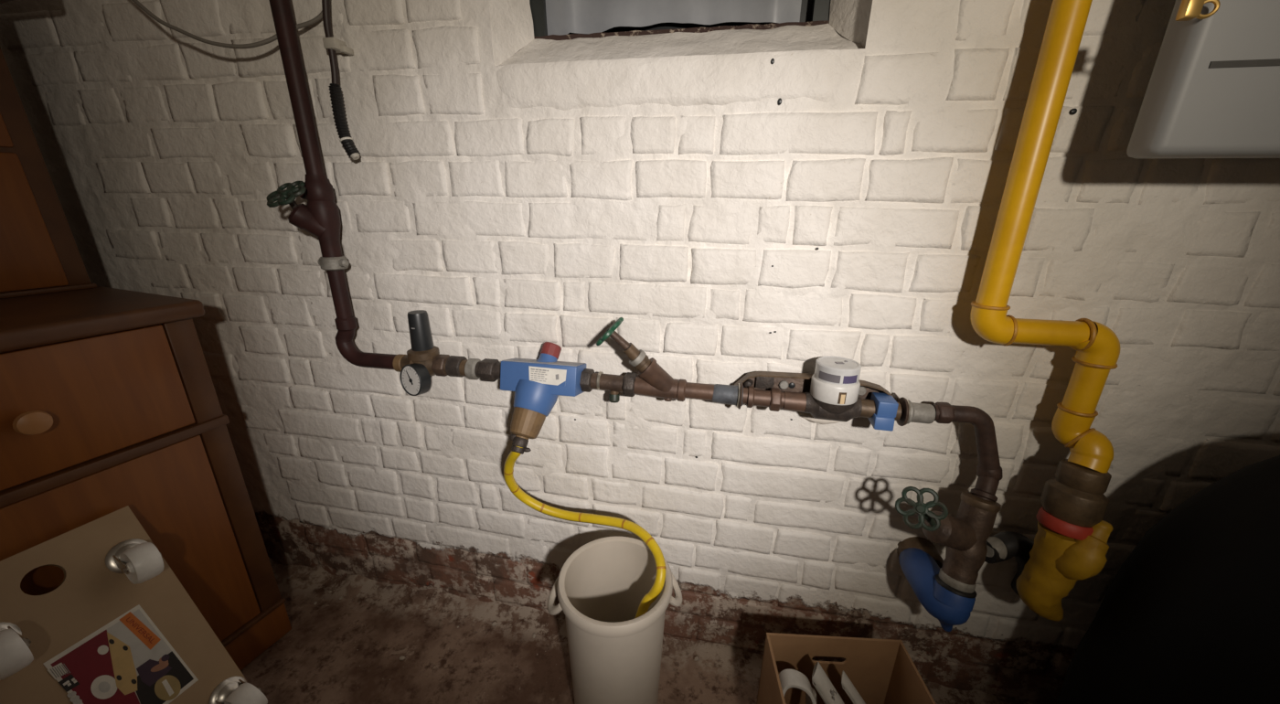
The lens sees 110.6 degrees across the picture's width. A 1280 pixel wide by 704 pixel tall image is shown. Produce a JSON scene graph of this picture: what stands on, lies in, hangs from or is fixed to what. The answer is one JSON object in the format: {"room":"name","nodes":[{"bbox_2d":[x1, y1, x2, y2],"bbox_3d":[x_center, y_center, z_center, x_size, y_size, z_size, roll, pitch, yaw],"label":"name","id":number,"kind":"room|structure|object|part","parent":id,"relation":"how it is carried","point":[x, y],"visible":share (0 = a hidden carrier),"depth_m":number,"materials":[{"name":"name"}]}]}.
{"room":"utility area","nodes":[
{"label":"utility area","id":0,"kind":"room"},
{"bbox_2d":[240,557,1038,703],"bbox_3d":[-0.206,1.117,0.158,3.800,0.043,2.320,4,19,10],"label":"floor","id":1,"kind":"structure","parent":0,"point":[346,650],"depth_m":1.16,"materials":[{"name":"brown concrete"}]},
{"bbox_2d":[0,505,267,703],"bbox_3d":[-0.930,0.623,0.742,0.320,0.532,0.360,8,20,20],"label":"furniture dolly","id":2,"kind":"object","parent":1,"relation":"on","point":[120,626],"visible":1,"depth_m":0.80,"materials":[{"name":"wood"}]},
{"bbox_2d":[50,663,70,678],"bbox_3d":[-0.967,0.532,0.740,0.009,0.021,0.016,11,21,28],"label":"print","id":3,"kind":"object","parent":2,"relation":"on","point":[57,670],"depth_m":0.74},
{"bbox_2d":[58,673,79,692],"bbox_3d":[-0.956,0.555,0.743,0.011,0.020,0.016,8,20,20],"label":"print","id":4,"kind":"object","parent":2,"relation":"attached to","point":[67,682],"depth_m":0.74},
{"bbox_2d":[50,629,139,703],"bbox_3d":[-0.928,0.581,0.777,0.089,0.151,0.074,4,19,10],"label":"print","id":5,"kind":"object","parent":2,"relation":"attached to","point":[95,666],"depth_m":0.77},
{"bbox_2d":[97,645,108,654],"bbox_3d":[-0.947,0.525,0.782,0.008,0.014,0.012,4,19,10],"label":"print","id":6,"kind":"object","parent":2,"relation":"on","point":[101,649],"depth_m":0.78,"materials":[{"name":"white paper"}]},
{"bbox_2d":[90,674,117,699],"bbox_3d":[-0.930,0.582,0.770,0.021,0.037,0.027,4,19,10],"label":"print","id":7,"kind":"object","parent":2,"relation":"attached to","point":[102,687],"depth_m":0.77,"materials":[{"name":"white paper"}]},
{"bbox_2d":[98,681,110,693],"bbox_3d":[-0.929,0.581,0.770,0.010,0.018,0.012,10,21,26],"label":"print","id":8,"kind":"object","parent":2,"relation":"on","point":[104,687],"depth_m":0.77},
{"bbox_2d":[106,632,137,694],"bbox_3d":[-0.928,0.555,0.792,0.055,0.103,0.040,4,19,10],"label":"print","id":9,"kind":"object","parent":2,"relation":"attached to","point":[122,647],"depth_m":0.79},
{"bbox_2d":[106,608,171,675],"bbox_3d":[-0.925,0.535,0.814,0.056,0.091,0.060,4,19,10],"label":"print","id":10,"kind":"object","parent":2,"relation":"attached to","point":[139,641],"depth_m":0.82},
{"bbox_2d":[119,611,160,650],"bbox_3d":[-0.928,0.517,0.824,0.041,0.070,0.017,3,19,6],"label":"print","id":11,"kind":"object","parent":2,"relation":"attached to","point":[138,630],"depth_m":0.82},
{"bbox_2d":[136,659,171,686],"bbox_3d":[-0.900,0.588,0.820,0.024,0.037,0.036,4,19,10],"label":"print","id":12,"kind":"object","parent":2,"relation":"on","point":[149,672],"depth_m":0.82},
{"bbox_2d":[150,663,168,671],"bbox_3d":[-0.895,0.588,0.827,0.006,0.012,0.022,10,21,26],"label":"print","id":13,"kind":"object","parent":2,"relation":"on","point":[154,667],"depth_m":0.83},
{"bbox_2d":[159,657,168,666],"bbox_3d":[-0.895,0.581,0.833,0.009,0.016,0.010,4,19,10],"label":"print","id":14,"kind":"object","parent":2,"relation":"on","point":[163,661],"depth_m":0.83},
{"bbox_2d":[135,650,193,703],"bbox_3d":[-0.888,0.612,0.821,0.042,0.063,0.072,4,19,10],"label":"print","id":15,"kind":"object","parent":2,"relation":"attached to","point":[165,677],"depth_m":0.83},
{"bbox_2d":[160,654,169,661],"bbox_3d":[-0.895,0.577,0.836,0.006,0.010,0.010,4,19,10],"label":"print","id":16,"kind":"object","parent":2,"relation":"on","point":[164,657],"depth_m":0.84},
{"bbox_2d":[154,675,181,700],"bbox_3d":[-0.880,0.626,0.826,0.024,0.041,0.030,4,19,10],"label":"print","id":17,"kind":"object","parent":2,"relation":"attached to","point":[166,688],"depth_m":0.83},
{"bbox_2d":[161,679,174,695],"bbox_3d":[-0.880,0.626,0.826,0.016,0.027,0.007,10,21,25],"label":"print","id":18,"kind":"object","parent":2,"relation":"attached to","point":[167,685],"depth_m":0.83,"materials":[{"name":"white paper"}]},
{"bbox_2d":[0,286,291,670],"bbox_3d":[-1.366,0.449,0.700,0.553,0.921,1.067,8,20,20],"label":"dresser","id":19,"kind":"object","parent":1,"relation":"on","point":[109,401],"visible":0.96,"depth_m":0.88,"materials":[{"name":"orange wood"}]},
{"bbox_3d":[-1.027,0.119,0.747,0.038,0.042,0.041,4,19,10],"label":"drawer knob","id":20,"kind":"part","parent":19,"relation":"part of","materials":[{"name":"brown wood"}]},
{"bbox_3d":[-1.077,0.131,0.689,0.019,0.222,0.560,8,20,20],"label":"drawer","id":21,"kind":"part","parent":19,"relation":"part of","materials":[{"name":"orange wood"}]},
{"bbox_2d":[0,286,204,352],"bbox_3d":[-1.365,0.029,0.560,0.542,0.036,1.066,8,20,20],"label":"countertop","id":22,"kind":"structure","parent":19,"relation":"on","point":[29,321],"depth_m":0.84,"materials":[{"name":"brown wood"}]},
{"bbox_2d":[0,0,96,298],"bbox_3d":[-1.512,-0.335,0.560,0.385,0.650,1.000,8,20,20],"label":"hutch","id":23,"kind":"object","parent":22,"relation":"on","point":[39,253],"visible":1,"depth_m":0.94,"materials":[{"name":"brown wood"}]},
{"bbox_3d":[-1.372,-0.501,0.685,0.022,0.295,0.420,8,20,20],"label":"door","id":24,"kind":"part","parent":23,"relation":"part of","materials":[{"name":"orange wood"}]},
{"bbox_3d":[-1.509,-0.607,0.469,0.385,0.075,1.000,8,20,20],"label":"cornice","id":25,"kind":"part","parent":23,"relation":"part of","materials":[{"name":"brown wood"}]},
{"bbox_3d":[-1.375,-0.221,0.780,0.022,0.275,0.420,8,20,20],"label":"door","id":26,"kind":"part","parent":23,"relation":"part of","materials":[{"name":"orange wood"}]},
{"bbox_3d":[-1.451,-0.018,0.623,0.016,0.011,0.950,8,20,20],"label":"moulding","id":27,"kind":"part","parent":23,"relation":"part of","materials":[{"name":"brown wood"}]},
{"bbox_3d":[-1.148,0.306,0.560,0.036,0.022,1.050,8,20,20],"label":"rail","id":28,"kind":"part","parent":19,"relation":"part of","materials":[{"name":"brown wood"}]},
{"bbox_3d":[-1.082,0.508,0.816,0.018,0.517,0.560,8,20,20],"label":"door","id":29,"kind":"part","parent":19,"relation":"part of","materials":[{"name":"orange wood"}]},
{"bbox_3d":[-0.976,0.297,1.049,0.027,0.780,0.047,8,20,20],"label":"corner post","id":30,"kind":"part","parent":19,"relation":"part of","materials":[{"name":"brown wood"}]},
{"bbox_3d":[-1.150,0.818,0.729,0.026,0.012,1.050,8,20,20],"label":"moulding","id":31,"kind":"part","parent":19,"relation":"part of","materials":[{"name":"brown wood"}]},
{"bbox_2d":[547,536,682,703],"bbox_3d":[-0.053,0.649,0.980,0.238,0.393,0.238,15,23,37],"label":"bucket","id":32,"kind":"object","parent":1,"relation":"on","point":[615,655],"visible":0.92,"depth_m":0.91,"materials":[{"name":"grey plastic"}]},
{"bbox_3d":[-0.173,0.508,0.920,0.039,0.046,0.097,-1,19,-5],"label":"handle","id":33,"kind":"part","parent":32,"relation":"part of","materials":[{"name":"grey plastic"}]},
{"bbox_3d":[0.070,0.503,0.942,0.039,0.046,0.097,-1,19,-5],"label":"handle","id":34,"kind":"part","parent":32,"relation":"part of","materials":[{"name":"grey plastic"}]},
{"bbox_2d":[756,632,935,703],"bbox_3d":[0.399,0.771,0.836,0.281,0.260,0.300,2,19,3],"label":"cardboard box","id":35,"kind":"object","parent":1,"relation":"on","point":[882,671],"depth_m":0.94,"materials":[{"name":"brown cardboard"}]},
{"bbox_3d":[0.262,0.768,0.842,0.005,0.258,0.300,2,19,3],"label":"panel","id":36,"kind":"part","parent":35,"relation":"part of","materials":[{"name":"brown cardboard"}]},
{"bbox_3d":[0.312,0.718,0.896,0.077,0.135,0.062,2,19,3],"label":"curved strip","id":37,"kind":"part","parent":35,"relation":"part of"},
{"bbox_2d":[805,687,816,703],"bbox_3d":[0.348,0.774,0.902,0.021,0.158,0.092,1,19,1],"label":"tube","id":38,"kind":"object","parent":35,"relation":"in","point":[807,698],"visible":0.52,"depth_m":0.90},
{"bbox_2d":[811,661,844,703],"bbox_3d":[0.405,0.719,0.874,0.142,0.175,0.040,13,22,31],"label":"paper roll","id":39,"kind":"object","parent":35,"relation":"in","point":[821,682],"visible":1,"depth_m":0.87,"materials":[{"name":"white paper"}]},
{"bbox_2d":[841,670,865,703],"bbox_3d":[0.459,0.726,0.886,0.122,0.149,0.027,11,21,29],"label":"paper roll","id":40,"kind":"object","parent":35,"relation":"in","point":[848,686],"visible":1,"depth_m":0.89,"materials":[{"name":"white paper"}]},
{"bbox_3d":[0.537,0.775,0.830,0.005,0.258,0.300,2,19,3],"label":"panel","id":41,"kind":"part","parent":35,"relation":"part of","materials":[{"name":"brown cardboard"}]},
{"bbox_2d":[1056,455,1279,703],"bbox_3d":[1.083,0.532,0.654,0.645,0.850,0.464,4,19,10],"label":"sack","id":42,"kind":"object","parent":1,"relation":"on","point":[1191,615],"visible":1,"depth_m":0.64,"materials":[{"name":"black plastic"}]},
{"bbox_2d":[0,0,1279,703],"bbox_3d":[0.021,-0.064,0.943,3.800,1.830,0.023,4,19,10],"label":"wall","id":43,"kind":"structure","parent":0,"point":[741,214],"depth_m":0.92,"materials":[{"name":"brick"}]},
{"bbox_2d":[132,0,330,48],"bbox_3d":[-0.788,-0.658,0.843,0.433,0.148,0.035,0,19,-1],"label":"cable","id":44,"kind":"object","parent":43,"relation":"attached to","point":[319,16],"visible":0.89,"depth_m":0.85,"materials":[{"name":"black rubber"}]},
{"bbox_2d":[268,0,396,369],"bbox_3d":[-0.619,-0.456,0.879,0.183,1.040,0.052,7,19,17],"label":"riser pipe","id":45,"kind":"object","parent":43,"relation":"attached to","point":[282,11],"visible":0.98,"depth_m":0.90,"materials":[{"name":"brown metal"}]},
{"bbox_2d":[266,174,342,257],"bbox_3d":[-0.698,-0.281,0.929,0.078,0.171,0.124,12,22,31],"label":"valve","id":46,"kind":"object","parent":45,"relation":"on","point":[320,217],"visible":0.99,"depth_m":0.92,"materials":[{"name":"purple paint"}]},
{"bbox_3d":[-0.712,-0.302,0.912,0.012,0.049,0.035,1,19,2],"label":"stem","id":47,"kind":"part","parent":46,"relation":"part of","materials":[{"name":"metal"}]},
{"bbox_2d":[392,309,467,395],"bbox_3d":[-0.473,0.004,0.986,0.180,0.182,0.092,4,19,10],"label":"pressure reducer","id":48,"kind":"object","parent":45,"relation":"attached to","point":[423,360],"visible":0.99,"depth_m":0.98,"materials":[{"name":"gold metal"}]},
{"bbox_2d":[464,358,501,382],"bbox_3d":[-0.344,0.040,0.986,0.095,0.047,0.051,4,19,10],"label":"pipe union","id":49,"kind":"object","parent":48,"relation":"attached to","point":[487,369],"visible":0.95,"depth_m":0.97,"materials":[{"name":"metal"}]},
{"bbox_2d":[500,341,586,439],"bbox_3d":[-0.209,0.086,0.936,0.166,0.193,0.160,4,19,10],"label":"water filter","id":50,"kind":"object","parent":49,"relation":"attached to","point":[537,385],"visible":0.99,"depth_m":0.90,"materials":[{"name":"blue plastic"}]},
{"bbox_2d":[510,406,545,439],"bbox_3d":[-0.231,0.148,0.919,0.068,0.084,0.080,4,19,10],"label":"water filter","id":51,"kind":"object","parent":50,"relation":"on","point":[527,422],"depth_m":0.89,"materials":[{"name":"brown metal"}]},
{"bbox_2d":[513,379,558,416],"bbox_3d":[-0.218,0.095,0.935,0.091,0.093,0.098,4,19,10],"label":"water filter","id":52,"kind":"object","parent":50,"relation":"on","point":[533,398],"depth_m":0.90,"materials":[{"name":"blue plastic"}]},
{"bbox_2d":[530,368,558,381],"bbox_3d":[-0.195,0.048,0.907,0.062,0.024,0.006,4,19,10],"label":"print","id":53,"kind":"object","parent":50,"relation":"on","point":[536,374],"depth_m":0.91},
{"bbox_2d":[503,433,666,618],"bbox_3d":[-0.119,0.424,0.983,0.379,0.532,0.121,7,20,17],"label":"hose","id":54,"kind":"object","parent":50,"relation":"attached to","point":[519,444],"visible":0.98,"depth_m":0.96,"materials":[{"name":"yellow rubber"}]},
{"bbox_2d":[322,37,353,55],"bbox_3d":[-0.589,-0.597,0.867,0.034,0.022,0.039,4,19,10],"label":"clip","id":55,"kind":"object","parent":43,"relation":"attached to","point":[329,43],"visible":1,"depth_m":0.85,"materials":[{"name":"white plastic"}]},
{"bbox_2d":[321,0,360,159],"bbox_3d":[-0.595,-0.569,0.863,0.051,0.360,0.024,7,20,19],"label":"cable","id":56,"kind":"object","parent":55,"relation":"hanging from","point":[336,92],"visible":1,"depth_m":0.88,"materials":[{"name":"black rubber"}]},
{"bbox_2d":[498,23,863,65],"bbox_3d":[0.058,-0.575,0.835,0.680,0.084,0.106,4,19,10],"label":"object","id":57,"kind":"structure","parent":43,"relation":"attached to","point":[819,37],"depth_m":0.83,"materials":[{"name":"brick"}]},
{"bbox_2d":[489,0,872,65],"bbox_3d":[0.059,-0.755,0.774,0.684,0.460,0.106,4,19,10],"label":"window reveal","id":58,"kind":"structure","parent":43,"relation":"attached to","point":[511,22],"depth_m":0.85,"materials":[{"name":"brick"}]},
{"bbox_2d":[521,0,840,49],"bbox_3d":[0.069,-0.856,0.822,0.640,0.510,0.060,4,19,10],"label":"window","id":59,"kind":"structure","parent":43,"relation":"in","point":[813,12],"depth_m":0.89,"materials":[{"name":"black plastic"}]},
{"bbox_2d":[545,0,801,35],"bbox_3d":[0.053,-0.839,0.814,0.510,0.421,0.034,4,19,10],"label":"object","id":60,"kind":"structure","parent":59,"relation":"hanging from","point":[563,16],"depth_m":0.89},
{"bbox_3d":[0.065,-0.634,0.883,0.582,0.018,0.035,4,19,10],"label":"rail","id":61,"kind":"part","parent":59,"relation":"part of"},
{"bbox_3d":[0.075,-0.858,0.845,0.582,0.500,0.006,4,19,10],"label":"pane","id":62,"kind":"part","parent":59,"relation":"part of","materials":[{"name":"glass"}]},
{"bbox_2d":[732,371,910,426],"bbox_3d":[0.341,0.088,0.874,0.349,0.078,0.078,4,19,10],"label":"bracket","id":63,"kind":"object","parent":43,"relation":"attached to","point":[764,380],"visible":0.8,"depth_m":0.89,"materials":[{"name":"metal"}]},
{"bbox_2d":[684,382,747,405],"bbox_3d":[0.149,0.084,0.900,0.136,0.041,0.042,4,19,10],"label":"pipe","id":64,"kind":"object","parent":63,"relation":"attached to","point":[719,393],"visible":0.92,"depth_m":0.89,"materials":[{"name":"orange metal"}]},
{"bbox_2d":[596,317,686,401],"bbox_3d":[0.004,0.020,0.884,0.177,0.178,0.096,4,19,10],"label":"valve","id":65,"kind":"object","parent":64,"relation":"attached to","point":[652,380],"visible":1,"depth_m":0.89,"materials":[{"name":"orange metal"}]},
{"bbox_2d":[579,368,624,402],"bbox_3d":[-0.073,0.073,0.941,0.149,0.066,0.050,4,19,10],"label":"drain fitting","id":66,"kind":"object","parent":65,"relation":"attached to","point":[590,380],"visible":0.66,"depth_m":0.93,"materials":[{"name":"metal"}]},
{"bbox_3d":[-0.031,-0.014,0.880,0.068,0.069,0.021,-1,19,-6],"label":"stem","id":67,"kind":"part","parent":65,"relation":"part of","materials":[{"name":"metal"}]},
{"bbox_3d":[0.346,0.080,0.897,0.349,0.077,0.004,4,19,10],"label":"plate","id":68,"kind":"part","parent":63,"relation":"part of","materials":[{"name":"metal"}]},
{"bbox_2d":[745,355,901,431],"bbox_3d":[0.351,0.074,0.855,0.281,0.118,0.086,4,19,10],"label":"meter","id":69,"kind":"object","parent":63,"relation":"attached to","point":[833,395],"visible":0.99,"depth_m":0.83,"materials":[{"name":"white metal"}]},
{"bbox_3d":[0.373,0.034,0.837,0.078,0.031,0.078,4,19,10],"label":"lid","id":70,"kind":"part","parent":69,"relation":"part of","materials":[{"name":"white plastic"}]},
{"bbox_2d":[859,398,901,420],"bbox_3d":[0.447,0.109,0.847,0.085,0.036,0.035,4,19,10],"label":"outlet","id":71,"kind":"object","parent":69,"relation":"attached to","point":[872,409],"depth_m":0.82,"materials":[{"name":"gold metal"}]},
{"bbox_3d":[0.500,0.102,0.866,0.003,0.034,0.040,4,19,10],"label":"plate","id":72,"kind":"part","parent":63,"relation":"part of","materials":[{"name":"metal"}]},
{"bbox_2d":[896,536,976,631],"bbox_3d":[0.601,0.487,0.920,0.098,0.141,0.183,2,19,2],"label":"fitting","id":73,"kind":"object","parent":43,"relation":"attached to","point":[921,562],"visible":0.88,"depth_m":0.88,"materials":[{"name":"blue metal"}]},
{"bbox_2d":[895,486,1001,593],"bbox_3d":[0.573,0.345,0.821,0.214,0.230,0.084,-6,20,-18],"label":"valve","id":74,"kind":"object","parent":73,"relation":"attached to","point":[965,536],"visible":1,"depth_m":0.81,"materials":[{"name":"gold metal"}]},
{"bbox_3d":[0.520,0.299,0.799,0.066,0.065,0.013,-6,20,-20],"label":"stem","id":75,"kind":"part","parent":74,"relation":"part of","materials":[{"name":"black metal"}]},
{"bbox_2d":[907,399,1002,501],"bbox_3d":[0.587,0.190,0.837,0.195,0.189,0.062,4,19,10],"label":"pipe","id":76,"kind":"object","parent":74,"relation":"attached to","point":[989,474],"visible":0.94,"depth_m":0.82,"materials":[{"name":"brown metal"}]},
{"bbox_2d":[933,579,975,612],"bbox_3d":[0.603,0.463,0.853,0.070,0.052,0.071,4,19,10],"label":"socket","id":77,"kind":"object","parent":73,"relation":"attached to","point":[946,599],"depth_m":0.83,"materials":[{"name":"blue plastic"}]},
{"bbox_2d":[984,531,1034,595],"bbox_3d":[0.764,0.439,0.908,0.162,0.164,0.053,-3,19,-10],"label":"pipe","id":78,"kind":"object","parent":43,"relation":"attached to","point":[1003,546],"visible":0.63,"depth_m":0.87,"materials":[{"name":"metal"}]},
{"bbox_2d":[970,0,1120,472],"bbox_3d":[0.693,-0.324,0.633,0.252,1.103,0.091,4,19,10],"label":"gas pipe","id":79,"kind":"object","parent":43,"relation":"attached to","point":[1097,346],"visible":1,"depth_m":0.72,"materials":[{"name":"yellow metal"}]},
{"bbox_2d":[1016,458,1112,620],"bbox_3d":[0.753,0.328,0.736,0.090,0.319,0.152,4,19,10],"label":"gas valve","id":80,"kind":"object","parent":79,"relation":"attached to","point":[1070,546],"visible":1,"depth_m":0.74,"materials":[{"name":"yellow metal"}]},
{"bbox_2d":[1126,0,1279,158],"bbox_3d":[0.883,-0.550,0.507,0.476,0.610,0.186,4,19,10],"label":"electrical box","id":81,"kind":"object","parent":43,"relation":"attached to","point":[1213,89],"visible":1,"depth_m":0.54,"materials":[{"name":"grey metal"}]}
]}

